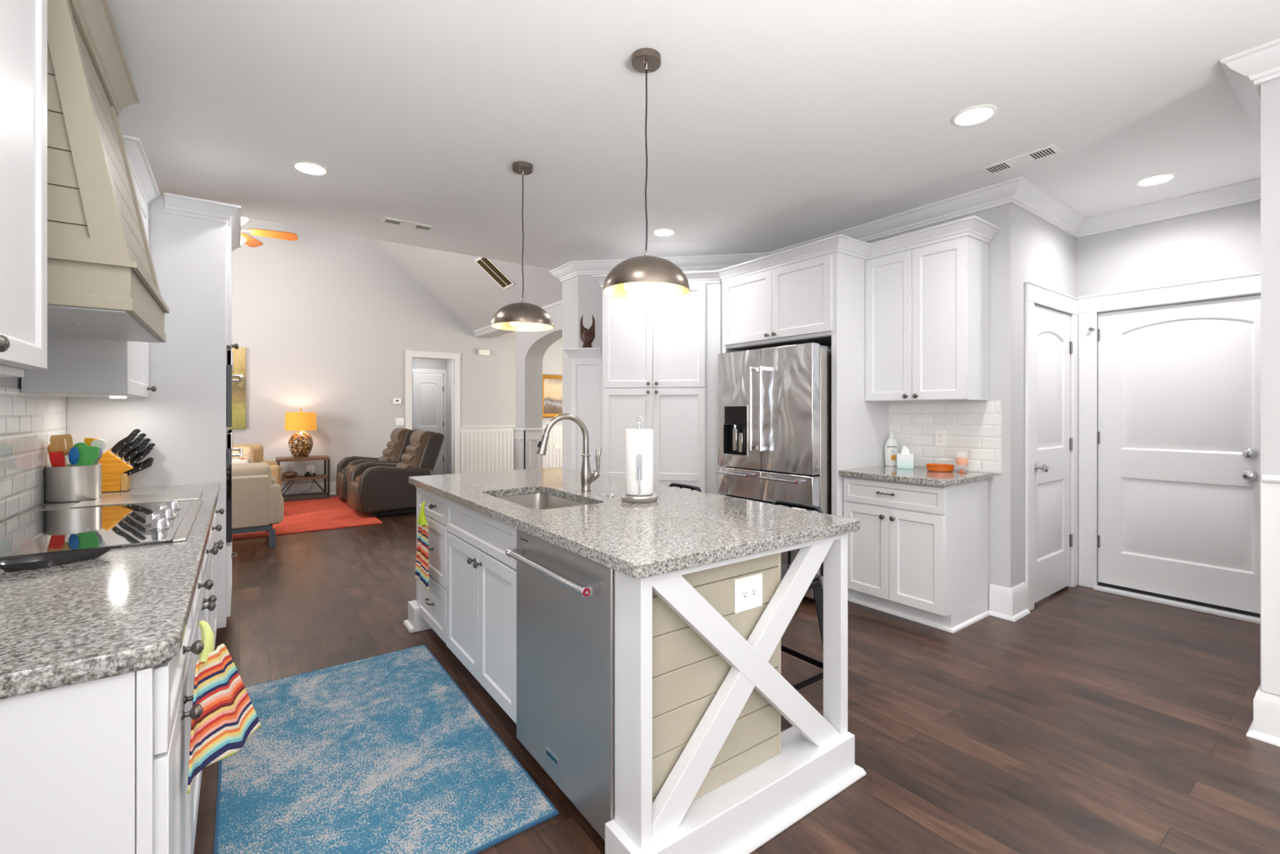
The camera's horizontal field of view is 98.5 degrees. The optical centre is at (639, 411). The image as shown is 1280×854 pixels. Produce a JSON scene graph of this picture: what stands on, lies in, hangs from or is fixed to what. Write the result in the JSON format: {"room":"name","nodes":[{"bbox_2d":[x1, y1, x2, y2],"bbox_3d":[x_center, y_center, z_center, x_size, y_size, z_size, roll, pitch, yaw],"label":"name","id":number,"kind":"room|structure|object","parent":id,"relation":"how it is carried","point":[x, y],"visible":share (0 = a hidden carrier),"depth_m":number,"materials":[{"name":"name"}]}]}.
{"room":"kitchen","nodes":[
{"label":"kitchen","id":0,"kind":"room"},
{"bbox_2d":[0,377,66,523],"bbox_3d":[-1.082,-0.061,0.203,0.128,2.743,8.400,0,0,-36],"label":"wall","id":1,"kind":"structure","parent":0,"point":[28,421],"depth_m":2.19,"materials":[{"name":"tile"}]},
{"bbox_2d":[0,0,47,377],"bbox_3d":[-1.265,-0.615,0.881,0.368,1.070,1.013,0,0,-36],"label":"upper cabinet","id":2,"kind":"object","parent":1,"relation":"attached to","point":[23,23],"visible":1,"depth_m":1.19,"materials":[{"name":"white paint"}]},
{"bbox_2d":[21,134,160,398],"bbox_3d":[-2.464,-0.606,2.520,0.353,1.078,0.780,0,0,-36],"label":"upper cabinet","id":3,"kind":"object","parent":1,"relation":"attached to","point":[77,367],"visible":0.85,"depth_m":2.30,"materials":[{"name":"white paint"}]},
{"bbox_2d":[47,0,169,342],"bbox_3d":[-1.911,-0.796,1.838,0.452,1.028,1.013,0,0,-36],"label":"range hood","id":4,"kind":"object","parent":1,"relation":"attached to","point":[103,284],"visible":0.78,"depth_m":1.57,"materials":[{"name":"beige paint"}]},
{"bbox_2d":[228,217,562,484],"bbox_3d":[-4.656,-1.290,9.051,11.300,5.200,0.120,0,0,-36],"label":"wall","id":5,"kind":"structure","parent":0,"point":[325,322],"depth_m":8.85,"materials":[{"name":"grey paint"}]},
{"bbox_2d":[228,346,245,428],"bbox_3d":[-6.227,-0.350,7.806,1.053,1.190,0.040,0,0,-36],"label":"painting","id":6,"kind":"object","parent":5,"relation":"attached to","point":[239,354],"visible":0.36,"depth_m":8.06,"materials":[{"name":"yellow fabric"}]},
{"bbox_2d":[280,481,336,494],"bbox_3d":[-6.558,1.212,7.574,6.285,0.195,0.036,0,0,-36],"label":"baseboard","id":7,"kind":"structure","parent":5,"relation":"attached to","point":[294,488],"depth_m":8.58,"materials":[{"name":"white paint"}]},
{"bbox_2d":[460,425,562,473],"bbox_3d":[-1.682,0.693,11.108,3.870,0.855,0.045,0,0,-36],"label":"wainscoting","id":8,"kind":"structure","parent":5,"relation":"attached to","point":[482,448],"depth_m":10.34,"materials":[{"name":"white paint"}]},
{"bbox_2d":[542,374,562,417],"bbox_3d":[-1.506,-0.315,11.223,1.150,0.850,0.064,0,0,-36],"label":"painting","id":9,"kind":"object","parent":5,"relation":"attached to","point":[552,384],"visible":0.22,"depth_m":11.04,"materials":[{"name":"orange"}]},
{"bbox_2d":[412,357,451,474],"bbox_3d":[-4.103,0.010,10.503,1.500,2.600,1.580,0,0,-36],"label":"wall","id":10,"kind":"structure","parent":0,"point":[419,363],"depth_m":11.26,"materials":[{"name":"grey paint"}]},
{"bbox_2d":[412,373,444,475],"bbox_3d":[-4.282,0.268,11.206,0.616,2.060,0.122,0,0,-36],"label":"door","id":11,"kind":"structure","parent":10,"relation":"in","point":[428,390],"depth_m":11.23,"materials":[{"name":"white paint"}]},
{"bbox_2d":[404,349,461,474],"bbox_3d":[-4.008,0.122,10.414,1.170,2.375,1.635,0,0,-36],"label":"door frame","id":12,"kind":"structure","parent":10,"relation":"attached to","point":[409,353],"depth_m":9.92,"materials":[{"name":"white paint"}]},
{"bbox_2d":[369,238,562,330],"bbox_3d":[-2.395,-2.360,7.529,2.270,1.980,5.000,0,0,-36],"label":"ceiling","id":13,"kind":"structure","parent":0,"point":[455,280],"depth_m":8.48,"materials":[{"name":"grey paint"}]},
{"bbox_2d":[474,257,515,289],"bbox_3d":[-2.033,-1.947,7.706,0.443,0.355,0.390,0,0,-36],"label":"ceiling vent","id":14,"kind":"object","parent":13,"relation":"in","point":[486,264],"visible":0.9,"depth_m":7.70,"materials":[{"name":"white plastic"}]},
{"bbox_2d":[472,299,562,428],"bbox_3d":[-1.457,-0.085,8.211,0.290,2.790,5.000,0,0,-36],"label":"wall","id":15,"kind":"structure","parent":0,"point":[531,347],"depth_m":8.42,"materials":[{"name":"grey paint"}]},
{"bbox_2d":[511,427,543,470],"bbox_3d":[-1.745,0.778,8.571,0.334,1.063,0.438,0,0,-36],"label":"trim","id":16,"kind":"structure","parent":15,"relation":"attached to","point":[526,441],"depth_m":8.42,"materials":[{"name":"white paint"}]},
{"bbox_2d":[549,38,1279,281],"bbox_3d":[2.648,-1.377,3.204,2.312,0.112,8.322,0,0,-41],"label":"crown molding","id":17,"kind":"structure","parent":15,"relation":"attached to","point":[1246,70],"depth_m":3.71,"materials":[{"name":"white paint"}]},
{"bbox_2d":[562,270,720,469],"bbox_3d":[0.264,-0.061,5.668,2.061,2.743,0.912,0,0,9],"label":"wall","id":18,"kind":"structure","parent":0,"point":[581,294],"depth_m":5.43,"materials":[{"name":"grey paint"}]},
{"bbox_2d":[106,0,1279,341],"bbox_3d":[0.489,-1.493,4.433,8.400,0.120,13.400,0,0,-36],"label":"ceiling","id":19,"kind":"structure","parent":0,"point":[772,125],"depth_m":2.63,"materials":[{"name":"white paint"}]},
{"bbox_2d":[291,160,328,175],"bbox_3d":[-1.938,-1.430,3.246,0.189,0.006,0.189,0,0,-36],"label":"recessed light","id":20,"kind":"object","parent":19,"relation":"in","point":[307,167],"visible":1,"depth_m":3.24,"materials":[{"name":"white plastic"}]},
{"bbox_2d":[380,216,435,231],"bbox_3d":[-1.767,-1.428,4.204,0.360,0.010,0.130,0,0,-36],"label":"ceiling vent","id":21,"kind":"object","parent":19,"relation":"in","point":[385,220],"visible":1,"depth_m":4.20,"materials":[{"name":"white plastic"}]},
{"bbox_2d":[490,160,554,331],"bbox_3d":[-0.682,-0.963,3.212,0.362,0.937,0.362,0,0,-36],"label":"pendant lamp","id":22,"kind":"object","parent":19,"relation":"hanging from","point":[522,316],"visible":1,"depth_m":3.15,"materials":[{"name":"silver metal"}]},
{"bbox_2d":[602,48,689,300],"bbox_3d":[0.025,-0.958,2.231,0.352,0.947,0.352,0,0,-36],"label":"pendant lamp","id":23,"kind":"object","parent":19,"relation":"hanging from","point":[646,277],"visible":1,"depth_m":2.19,"materials":[{"name":"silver metal"}]},
{"bbox_2d":[652,228,675,236],"bbox_3d":[0.189,-1.430,4.400,0.189,0.006,0.189,0,0,-36],"label":"recessed light","id":24,"kind":"object","parent":19,"relation":"in","point":[659,232],"visible":1,"depth_m":4.39,"materials":[{"name":"white plastic"}]},
{"bbox_2d":[951,104,996,126],"bbox_3d":[1.615,-1.430,2.670,0.189,0.006,0.189,0,0,-36],"label":"recessed light","id":25,"kind":"object","parent":19,"relation":"in","point":[974,115],"visible":1,"depth_m":2.66,"materials":[{"name":"white plastic"}]},
{"bbox_2d":[981,144,1062,174],"bbox_3d":[2.163,-1.428,3.140,0.130,0.010,0.360,0,0,-36],"label":"ceiling vent","id":26,"kind":"object","parent":19,"relation":"in","point":[1051,150],"visible":1,"depth_m":3.12,"materials":[{"name":"white plastic"}]},
{"bbox_2d":[1134,173,1177,186],"bbox_3d":[3.180,-1.430,3.404,0.189,0.006,0.189,0,0,-36],"label":"recessed light","id":27,"kind":"object","parent":19,"relation":"in","point":[1165,177],"visible":1,"depth_m":3.40,"materials":[{"name":"white plastic"}]},
{"bbox_2d":[193,493,1279,853],"bbox_3d":[-1.429,1.340,5.203,12.200,0.060,16.900,0,0,-36],"label":"floor","id":28,"kind":"structure","parent":0,"point":[1091,721],"depth_m":2.43,"materials":[{"name":"brown wood"}]},
{"bbox_2d":[0,606,204,853],"bbox_3d":[-1.216,0.873,1.036,0.625,0.875,0.613,0,0,-36],"label":"base cabinet","id":29,"kind":"object","parent":28,"relation":"on","point":[99,766],"visible":0.79,"depth_m":0.90,"materials":[{"name":"white paint"}]},
{"bbox_2d":[186,620,261,793],"bbox_3d":[-0.973,0.638,1.268,0.062,0.330,0.249,0,0,-3],"label":"hanging towel","id":30,"kind":"object","parent":29,"relation":"hanging from","point":[228,717],"visible":0.98,"depth_m":1.25,"materials":[{"name":"multicoloured fabric"}]},
{"bbox_2d":[66,192,240,628],"bbox_3d":[-2.785,0.079,3.255,0.700,2.463,0.916,0,0,-36],"label":"tall cabinet","id":31,"kind":"object","parent":28,"relation":"on","point":[192,241],"visible":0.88,"depth_m":3.00,"materials":[{"name":"white paint"}]},
{"bbox_2d":[226,429,243,542],"bbox_3d":[-2.525,0.430,3.444,0.079,0.620,0.740,0,0,-36],"label":"wall oven","id":32,"kind":"object","parent":31,"relation":"in","point":[229,435],"visible":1,"depth_m":3.13,"materials":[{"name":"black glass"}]},
{"bbox_2d":[226,349,243,426],"bbox_3d":[-2.525,-0.135,3.444,0.079,0.440,0.740,0,0,-36],"label":"microwave oven","id":33,"kind":"object","parent":31,"relation":"in","point":[229,357],"visible":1,"depth_m":3.13,"materials":[{"name":"black glass"}]},
{"bbox_2d":[191,537,218,853],"bbox_3d":[-1.690,0.873,1.689,0.625,0.875,0.998,0,0,-36],"label":"base cabinet","id":34,"kind":"object","parent":28,"relation":"on","point":[202,603],"visible":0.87,"depth_m":1.69,"materials":[{"name":"white paint"}]},
{"bbox_2d":[208,503,224,650],"bbox_3d":[-2.283,0.873,2.506,0.625,0.875,1.016,0,0,-36],"label":"base cabinet","id":35,"kind":"object","parent":28,"relation":"on","point":[213,542],"visible":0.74,"depth_m":2.64,"materials":[{"name":"white paint"}]},
{"bbox_2d":[0,483,220,699],"bbox_3d":[-1.816,0.414,1.842,0.605,0.037,2.640,0,0,-36],"label":"countertop","id":36,"kind":"structure","parent":35,"relation":"on","point":[122,610],"depth_m":1.10,"materials":[{"name":"grey stone"}]},
{"bbox_2d":[0,547,112,571],"bbox_3d":[-1.523,0.385,1.440,0.086,0.021,0.217,0,0,40],"label":"spoon rest","id":37,"kind":"object","parent":36,"relation":"on","point":[42,561],"visible":1,"depth_m":1.43,"materials":[{"name":"metal"}]},
{"bbox_2d":[44,462,102,502],"bbox_3d":[-2.553,0.317,2.490,0.181,0.157,0.181,0,0,-36],"label":"utensil crock","id":38,"kind":"object","parent":36,"relation":"on","point":[68,483],"visible":0.84,"depth_m":2.43,"materials":[{"name":"silver metal"}]},
{"bbox_2d":[48,450,65,466],"bbox_3d":[-2.562,0.279,2.432,0.060,0.214,0.012,0,0,-28],"label":"spatula","id":39,"kind":"object","parent":38,"relation":"in","point":[57,458],"visible":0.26,"depth_m":2.43,"materials":[{"name":"red plastic"}]},
{"bbox_2d":[49,434,73,466],"bbox_3d":[-2.572,0.242,2.455,0.076,0.287,0.012,0,0,-28],"label":"wooden spatula","id":40,"kind":"object","parent":38,"relation":"in","point":[53,440],"visible":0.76,"depth_m":2.45,"materials":[{"name":"brown wood"}]},
{"bbox_2d":[68,446,79,466],"bbox_3d":[-2.521,0.270,2.457,0.036,0.230,0.020,0,0,-34],"label":"spoon","id":41,"kind":"object","parent":38,"relation":"in","point":[73,454],"visible":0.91,"depth_m":2.45,"materials":[{"name":"blue plastic"}]},
{"bbox_2d":[76,444,99,466],"bbox_3d":[-2.490,0.267,2.487,0.078,0.237,0.012,0,0,-28],"label":"silicone turner","id":42,"kind":"object","parent":38,"relation":"in","point":[88,455],"visible":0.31,"depth_m":2.48,"materials":[{"name":"green"}]},
{"bbox_2d":[90,438,106,464],"bbox_3d":[-2.515,0.255,2.550,0.074,0.262,0.020,0,0,-24],"label":"ladle","id":43,"kind":"object","parent":38,"relation":"in","point":[99,442],"visible":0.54,"depth_m":2.55,"materials":[{"name":"white plastic"}]},
{"bbox_2d":[0,490,202,559],"bbox_3d":[-1.983,0.371,2.045,0.543,0.048,1.260,0,0,-36],"label":"cooktop","id":44,"kind":"object","parent":36,"relation":"in","point":[123,521],"visible":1,"depth_m":1.89,"materials":[{"name":"black glass"}]},
{"bbox_2d":[97,449,133,492],"bbox_3d":[-2.655,0.292,2.756,0.192,0.201,0.110,0,0,-36],"label":"knife block","id":45,"kind":"object","parent":36,"relation":"on","point":[114,478],"visible":0.6,"depth_m":2.73,"materials":[{"name":"brown wood"}]},
{"bbox_2d":[110,435,134,454],"bbox_3d":[-2.589,0.169,2.759,0.097,0.097,0.013,0,0,-36],"label":"kitchen knife","id":46,"kind":"object","parent":45,"relation":"in","point":[130,438],"visible":1,"depth_m":2.76,"materials":[{"name":"black plastic"}]},
{"bbox_2d":[117,440,140,458],"bbox_3d":[-2.571,0.192,2.772,0.096,0.096,0.013,0,0,-36],"label":"kitchen knife","id":47,"kind":"object","parent":45,"relation":"in","point":[135,443],"visible":1,"depth_m":2.77,"materials":[{"name":"black plastic"}]},
{"bbox_2d":[123,444,145,462],"bbox_3d":[-2.555,0.215,2.784,0.092,0.093,0.013,0,0,-36],"label":"kitchen knife","id":48,"kind":"object","parent":45,"relation":"in","point":[140,448],"visible":1,"depth_m":2.78,"materials":[{"name":"black plastic"}]},
{"bbox_2d":[125,463,151,475],"bbox_3d":[-2.538,0.297,2.781,0.120,0.070,0.013,0,0,-36],"label":"kitchen knife","id":49,"kind":"object","parent":45,"relation":"in","point":[147,465],"visible":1,"depth_m":2.78,"materials":[{"name":"black plastic"}]},
{"bbox_2d":[128,449,151,466],"bbox_3d":[-2.538,0.239,2.796,0.089,0.089,0.013,0,0,-36],"label":"kitchen knife","id":50,"kind":"object","parent":45,"relation":"in","point":[145,453],"visible":1,"depth_m":2.79,"materials":[{"name":"black plastic"}]},
{"bbox_2d":[231,462,284,547],"bbox_3d":[-4.207,0.910,5.386,1.200,0.800,0.860,0,0,-36],"label":"armchair","id":51,"kind":"object","parent":28,"relation":"on","point":[258,501],"visible":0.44,"depth_m":5.28,"materials":[{"name":"beige fabric"}]},
{"bbox_2d":[232,462,271,484],"bbox_3d":[-4.069,0.690,5.486,0.660,0.320,0.520,0,0,-36],"label":"cushion","id":52,"kind":"object","parent":51,"relation":"on","point":[260,468],"depth_m":5.41,"materials":[{"name":"beige fabric"}]},
{"bbox_2d":[280,493,284,521],"bbox_3d":[-4.110,0.973,5.457,0.960,0.245,0.570,0,0,-36],"label":"seat cushion","id":53,"kind":"object","parent":51,"relation":"on","point":[282,498],"depth_m":5.51,"materials":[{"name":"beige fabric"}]},
{"bbox_2d":[231,496,382,539],"bbox_3d":[-4.979,1.302,6.654,2.960,0.013,2.580,0,0,-36],"label":"area rug","id":54,"kind":"object","parent":28,"relation":"on","point":[333,512],"visible":0.14,"depth_m":6.75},
{"bbox_2d":[232,444,280,485],"bbox_3d":[-5.183,0.861,6.815,1.220,0.870,0.920,0,0,-36],"label":"armchair","id":55,"kind":"object","parent":54,"relation":"on","point":[258,449],"visible":0.12,"depth_m":7.26,"materials":[{"name":"beige fabric"}]},
{"bbox_2d":[232,446,253,462],"bbox_3d":[-5.310,0.635,6.948,0.730,0.370,0.183,0,0,-36],"label":"throw pillow","id":56,"kind":"object","parent":55,"relation":"on","point":[248,453],"visible":0.2,"depth_m":7.07,"materials":[{"name":"fabric"}]},
{"bbox_2d":[275,455,329,502],"bbox_3d":[-5.052,0.986,8.270,0.660,0.620,0.440,0,0,-36],"label":"side table","id":57,"kind":"object","parent":54,"relation":"on","point":[324,495],"visible":0.71,"depth_m":8.19,"materials":[{"name":"brown wood"}]},
{"bbox_2d":[284,408,316,457],"bbox_3d":[-5.072,0.314,8.255,0.410,0.720,0.410,0,0,-36],"label":"table lamp","id":58,"kind":"object","parent":57,"relation":"on","point":[300,443],"visible":1,"depth_m":8.13,"materials":[{"name":"glass"}]},
{"bbox_2d":[280,474,327,480],"bbox_3d":[-5.052,0.981,8.270,0.620,0.030,0.400,0,0,-36],"label":"shelf","id":59,"kind":"object","parent":57,"relation":"attached to","point":[317,476],"depth_m":8.18,"materials":[{"name":"brown wood"}]},
{"bbox_2d":[282,491,329,502],"bbox_3d":[-5.052,1.271,8.270,0.660,0.050,0.440,0,0,-36],"label":"shelf","id":60,"kind":"object","parent":57,"relation":"attached to","point":[313,495],"depth_m":8.19,"materials":[{"name":"brown wood"}]},
{"bbox_2d":[336,427,415,500],"bbox_3d":[-3.937,0.771,8.326,1.091,1.050,0.840,0,0,-36],"label":"recliner","id":61,"kind":"object","parent":54,"relation":"on","point":[400,437],"visible":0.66,"depth_m":8.26,"materials":[{"name":"brown leather"}]},
{"bbox_2d":[377,427,413,461],"bbox_3d":[-3.760,0.571,8.454,0.432,0.650,0.510,0,0,-36],"label":"cushion","id":62,"kind":"object","parent":61,"relation":"on","point":[400,437],"depth_m":8.29,"materials":[{"name":"brown leather"}]},
{"bbox_2d":[213,644,558,853],"bbox_3d":[-1.100,1.304,2.179,0.902,0.010,1.602,0,0,-36],"label":"area rug","id":63,"kind":"object","parent":28,"relation":"on","point":[384,753],"visible":0.85,"depth_m":2.00,"materials":[{"name":"blue carpet"}]},
{"bbox_2d":[346,429,444,516],"bbox_3d":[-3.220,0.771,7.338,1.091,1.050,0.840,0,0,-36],"label":"recliner","id":64,"kind":"object","parent":28,"relation":"on","point":[375,488],"visible":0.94,"depth_m":7.00,"materials":[{"name":"brown leather"}]},
{"bbox_2d":[395,429,435,467],"bbox_3d":[-3.043,0.571,7.467,0.432,0.650,0.510,0,0,-36],"label":"cushion","id":65,"kind":"object","parent":64,"relation":"on","point":[421,453],"depth_m":7.31,"materials":[{"name":"brown leather"}]},
{"bbox_2d":[562,347,601,474],"bbox_3d":[-0.490,0.367,5.117,0.365,1.885,0.345,0,0,9],"label":"cabinet column","id":66,"kind":"structure","parent":28,"relation":"on","point":[586,362],"depth_m":5.01,"materials":[{"name":"white paint"}]},
{"bbox_2d":[579,315,595,347],"bbox_3d":[-0.481,-0.737,5.100,0.127,0.321,0.108,0,0,-27],"label":"figurine","id":67,"kind":"object","parent":66,"relation":"on","point":[587,336],"visible":0.98,"depth_m":5.08,"materials":[{"name":"brown wood"}]},
{"bbox_2d":[403,486,866,853],"bbox_3d":[-0.327,0.872,2.702,1.020,0.876,2.492,0,0,-36],"label":"kitchen island","id":68,"kind":"object","parent":28,"relation":"on","point":[704,763],"visible":0.74,"depth_m":1.75,"materials":[{"name":"white paint"}]},
{"bbox_2d":[414,502,428,591],"bbox_3d":[-1.200,0.728,3.047,0.035,0.464,0.271,0,0,-36],"label":"hanging towel","id":69,"kind":"object","parent":68,"relation":"hanging from","point":[422,551],"visible":1,"depth_m":3.04,"materials":[{"name":"multicoloured fabric"}]},
{"bbox_2d":[505,528,614,840],"bbox_3d":[-0.275,0.851,1.857,0.148,0.818,0.671,0,0,-36],"label":"dishwasher","id":70,"kind":"object","parent":68,"relation":"in","point":[566,598],"visible":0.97,"depth_m":1.78,"materials":[{"name":"silver metal"}]},
{"bbox_2d":[408,466,859,577],"bbox_3d":[-0.301,0.414,2.699,1.020,0.037,2.407,0,0,-36],"label":"island countertop","id":71,"kind":"structure","parent":68,"relation":"on","point":[683,528],"depth_m":2.05,"materials":[{"name":"grey stone"}]},
{"bbox_2d":[497,493,584,509],"bbox_3d":[-0.471,0.528,2.590,0.376,0.189,0.687,0,0,-36],"label":"sink","id":72,"kind":"object","parent":71,"relation":"in","point":[536,500],"visible":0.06,"depth_m":2.89,"materials":[{"name":"silver metal"}]},
{"bbox_2d":[536,413,601,491],"bbox_3d":[-0.347,0.201,2.695,0.322,0.388,0.094,0,0,-36],"label":"faucet","id":73,"kind":"object","parent":71,"relation":"on","point":[587,477],"visible":1,"depth_m":2.75,"materials":[{"name":"silver metal"}]},
{"bbox_2d":[620,415,658,502],"bbox_3d":[-0.003,0.205,2.475,0.172,0.380,0.172,0,0,-36],"label":"paper towel holder","id":74,"kind":"object","parent":71,"relation":"on","point":[624,497],"visible":0.91,"depth_m":2.40,"materials":[{"name":"silver metal"}]},
{"bbox_2d":[625,428,653,495],"bbox_3d":[-0.003,0.221,2.475,0.125,0.290,0.125,0,0,-36],"label":"paper towel roll","id":75,"kind":"object","parent":74,"relation":"on","point":[637,441],"visible":0.91,"depth_m":2.42,"materials":[{"name":"white paper"}]},
{"bbox_2d":[734,573,762,613],"bbox_3d":[0.354,0.588,1.793,0.128,0.108,0.007,0,0,-36],"label":"power outlet","id":76,"kind":"object","parent":68,"relation":"attached to","point":[748,589],"visible":1,"depth_m":1.79,"materials":[{"name":"white plastic"}]},
{"bbox_2d":[592,270,722,494],"bbox_3d":[0.383,0.065,4.892,1.527,2.490,0.509,0,0,9],"label":"pantry cabinet","id":77,"kind":"object","parent":28,"relation":"on","point":[660,358],"visible":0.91,"depth_m":4.71,"materials":[{"name":"white paint"}]},
{"bbox_2d":[667,482,702,492],"bbox_3d":[0.116,0.866,3.075,0.447,0.894,0.447,0,0,-36],"label":"bar stool","id":78,"kind":"object","parent":28,"relation":"on","point":[673,484],"visible":0.09,"depth_m":3.18,"materials":[{"name":"grey metal"}]},
{"bbox_2d":[715,342,831,599],"bbox_3d":[1.182,0.412,4.265,0.875,1.755,0.898,0,0,-36],"label":"refrigerator","id":79,"kind":"object","parent":28,"relation":"on","point":[775,403],"visible":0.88,"depth_m":3.92,"materials":[{"name":"silver metal"}]},
{"bbox_2d":[771,499,823,690],"bbox_3d":[0.580,0.866,2.435,0.447,0.894,0.447,0,0,-36],"label":"bar stool","id":80,"kind":"object","parent":28,"relation":"on","point":[816,584],"visible":0.3,"depth_m":2.40,"materials":[{"name":"grey"}]},
{"bbox_2d":[717,234,888,599],"bbox_3d":[1.273,0.065,4.346,0.723,2.490,1.173,0,0,-36],"label":"surround","id":81,"kind":"object","parent":28,"relation":"on","point":[814,291],"visible":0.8,"depth_m":3.93,"materials":[{"name":"white paint"}]},
{"bbox_2d":[843,475,989,633],"bbox_3d":[1.813,0.872,3.667,0.632,0.876,0.694,0,0,-36],"label":"base cabinet","id":82,"kind":"object","parent":28,"relation":"on","point":[918,553],"visible":0.93,"depth_m":3.45,"materials":[{"name":"white paint"}]},
{"bbox_2d":[838,465,992,486],"bbox_3d":[1.815,0.414,3.662,0.640,0.037,0.703,0,0,-36],"label":"countertop","id":83,"kind":"structure","parent":82,"relation":"on","point":[917,475],"depth_m":3.50,"materials":[{"name":"grey stone"}]},
{"bbox_2d":[884,432,897,466],"bbox_3d":[1.841,0.273,4.042,0.092,0.246,0.057,0,0,18],"label":"lotion bottle","id":84,"kind":"object","parent":83,"relation":"on","point":[891,446],"visible":1,"depth_m":4.02,"materials":[{"name":"white plastic"}]},
{"bbox_2d":[897,445,913,469],"bbox_3d":[1.871,0.317,3.891,0.104,0.158,0.104,0,0,26],"label":"tissue box","id":85,"kind":"object","parent":83,"relation":"on","point":[904,460],"visible":1,"depth_m":3.85,"materials":[{"name":"white cardboard"}]},
{"bbox_2d":[925,463,954,471],"bbox_3d":[2.010,0.373,3.699,0.171,0.044,0.133,0,0,24],"label":"dish","id":86,"kind":"object","parent":83,"relation":"on","point":[930,467],"visible":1,"depth_m":3.65,"materials":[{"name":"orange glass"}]},
{"bbox_2d":[955,457,968,473],"bbox_3d":[2.093,0.328,3.586,0.074,0.135,0.074,0,0,18],"label":"glass","id":87,"kind":"object","parent":83,"relation":"on","point":[959,460],"visible":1,"depth_m":3.56,"materials":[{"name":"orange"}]},
{"bbox_2d":[866,203,1017,610],"bbox_3d":[1.757,-0.061,4.396,0.130,2.743,2.150,0,0,-36],"label":"wall","id":88,"kind":"structure","parent":0,"point":[1003,247],"depth_m":3.56,"materials":[{"name":"grey paint"}]},
{"bbox_2d":[865,215,1000,401],"bbox_3d":[1.940,-0.627,3.725,0.373,1.105,0.746,0,0,-36],"label":"upper cabinet","id":89,"kind":"object","parent":88,"relation":"attached to","point":[927,290],"visible":0.99,"depth_m":3.58,"materials":[{"name":"white paint"}]},
{"bbox_2d":[935,429,946,446],"bbox_3d":[2.085,0.180,3.827,0.007,0.118,0.072,0,0,-36],"label":"power outlet","id":90,"kind":"object","parent":88,"relation":"attached to","point":[940,434],"visible":1,"depth_m":3.83,"materials":[{"name":"white plastic"}]},
{"bbox_2d":[1017,207,1075,586],"bbox_3d":[2.843,-0.061,3.930,1.080,2.743,0.120,0,0,-36],"label":"wall","id":91,"kind":"structure","parent":0,"point":[1046,254],"depth_m":3.71,"materials":[{"name":"grey paint"}]},
{"bbox_2d":[988,582,1030,622],"bbox_3d":[2.394,1.212,3.579,0.251,0.195,0.151,0,0,-36],"label":"baseboard","id":92,"kind":"structure","parent":91,"relation":"attached to","point":[1005,602],"depth_m":3.52,"materials":[{"name":"white paint"}]},
{"bbox_2d":[1024,280,1079,610],"bbox_3d":[2.892,0.227,3.949,0.980,2.167,0.146,0,0,-36],"label":"door frame","id":93,"kind":"structure","parent":91,"relation":"attached to","point":[1034,293],"depth_m":3.66,"materials":[{"name":"white paint"}]},
{"bbox_2d":[1034,304,1072,603],"bbox_3d":[2.935,0.280,3.906,0.750,2.020,0.122,0,0,-36],"label":"door","id":94,"kind":"structure","parent":91,"relation":"in","point":[1053,347],"depth_m":3.91,"materials":[{"name":"white paint"}]},
{"bbox_2d":[1075,200,1260,586],"bbox_3d":[3.696,-0.061,3.802,0.150,2.743,1.330,0,0,-36],"label":"wall","id":95,"kind":"structure","parent":0,"point":[1224,242],"depth_m":3.76,"materials":[{"name":"grey paint"}]},
{"bbox_2d":[1078,271,1260,624],"bbox_3d":[3.623,0.220,3.724,0.060,2.180,1.090,0,0,-36],"label":"door frame","id":96,"kind":"structure","parent":95,"relation":"attached to","point":[1246,283],"depth_m":4.09,"materials":[{"name":"white paint"}]},
{"bbox_2d":[1088,294,1260,617],"bbox_3d":[3.645,0.278,3.738,0.122,2.016,0.954,0,0,-36],"label":"door","id":97,"kind":"structure","parent":95,"relation":"in","point":[1179,432],"depth_m":3.73,"materials":[{"name":"white paint"}]},
{"bbox_2d":[1260,78,1279,479],"bbox_3d":[3.645,-0.061,0.750,0.120,2.743,3.730,0,0,-36],"label":"wall","id":98,"kind":"structure","parent":0,"point":[1269,91],"depth_m":2.20,"materials":[{"name":"grey paint"}]},
{"bbox_2d":[1245,684,1279,746],"bbox_3d":[4.249,1.212,1.334,1.856,0.195,3.566,0,0,-36],"label":"baseboard","id":99,"kind":"structure","parent":98,"relation":"attached to","point":[1264,726],"depth_m":2.20,"materials":[{"name":"white paint"}]},
{"bbox_2d":[1260,475,1279,696],"bbox_3d":[3.526,0.685,0.787,0.028,0.869,3.530,0,0,-36],"label":"wainscoting","id":100,"kind":"structure","parent":98,"relation":"attached to","point":[1269,484],"depth_m":2.19,"materials":[{"name":"white paint"}]},
{"bbox_3d":[-5.519,-3.264,5.261,5.450,0.173,5.000,0,0,-36],"label":"ceiling","id":101,"kind":"structure","parent":0,"visible":0},
{"bbox_2d":[240,217,297,247],"bbox_3d":[-4.741,-2.571,6.413,1.302,1.211,1.309,0,0,-36],"label":"ceiling fan","id":102,"kind":"object","parent":101,"relation":"hanging from","point":[246,239],"visible":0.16,"depth_m":6.64,"materials":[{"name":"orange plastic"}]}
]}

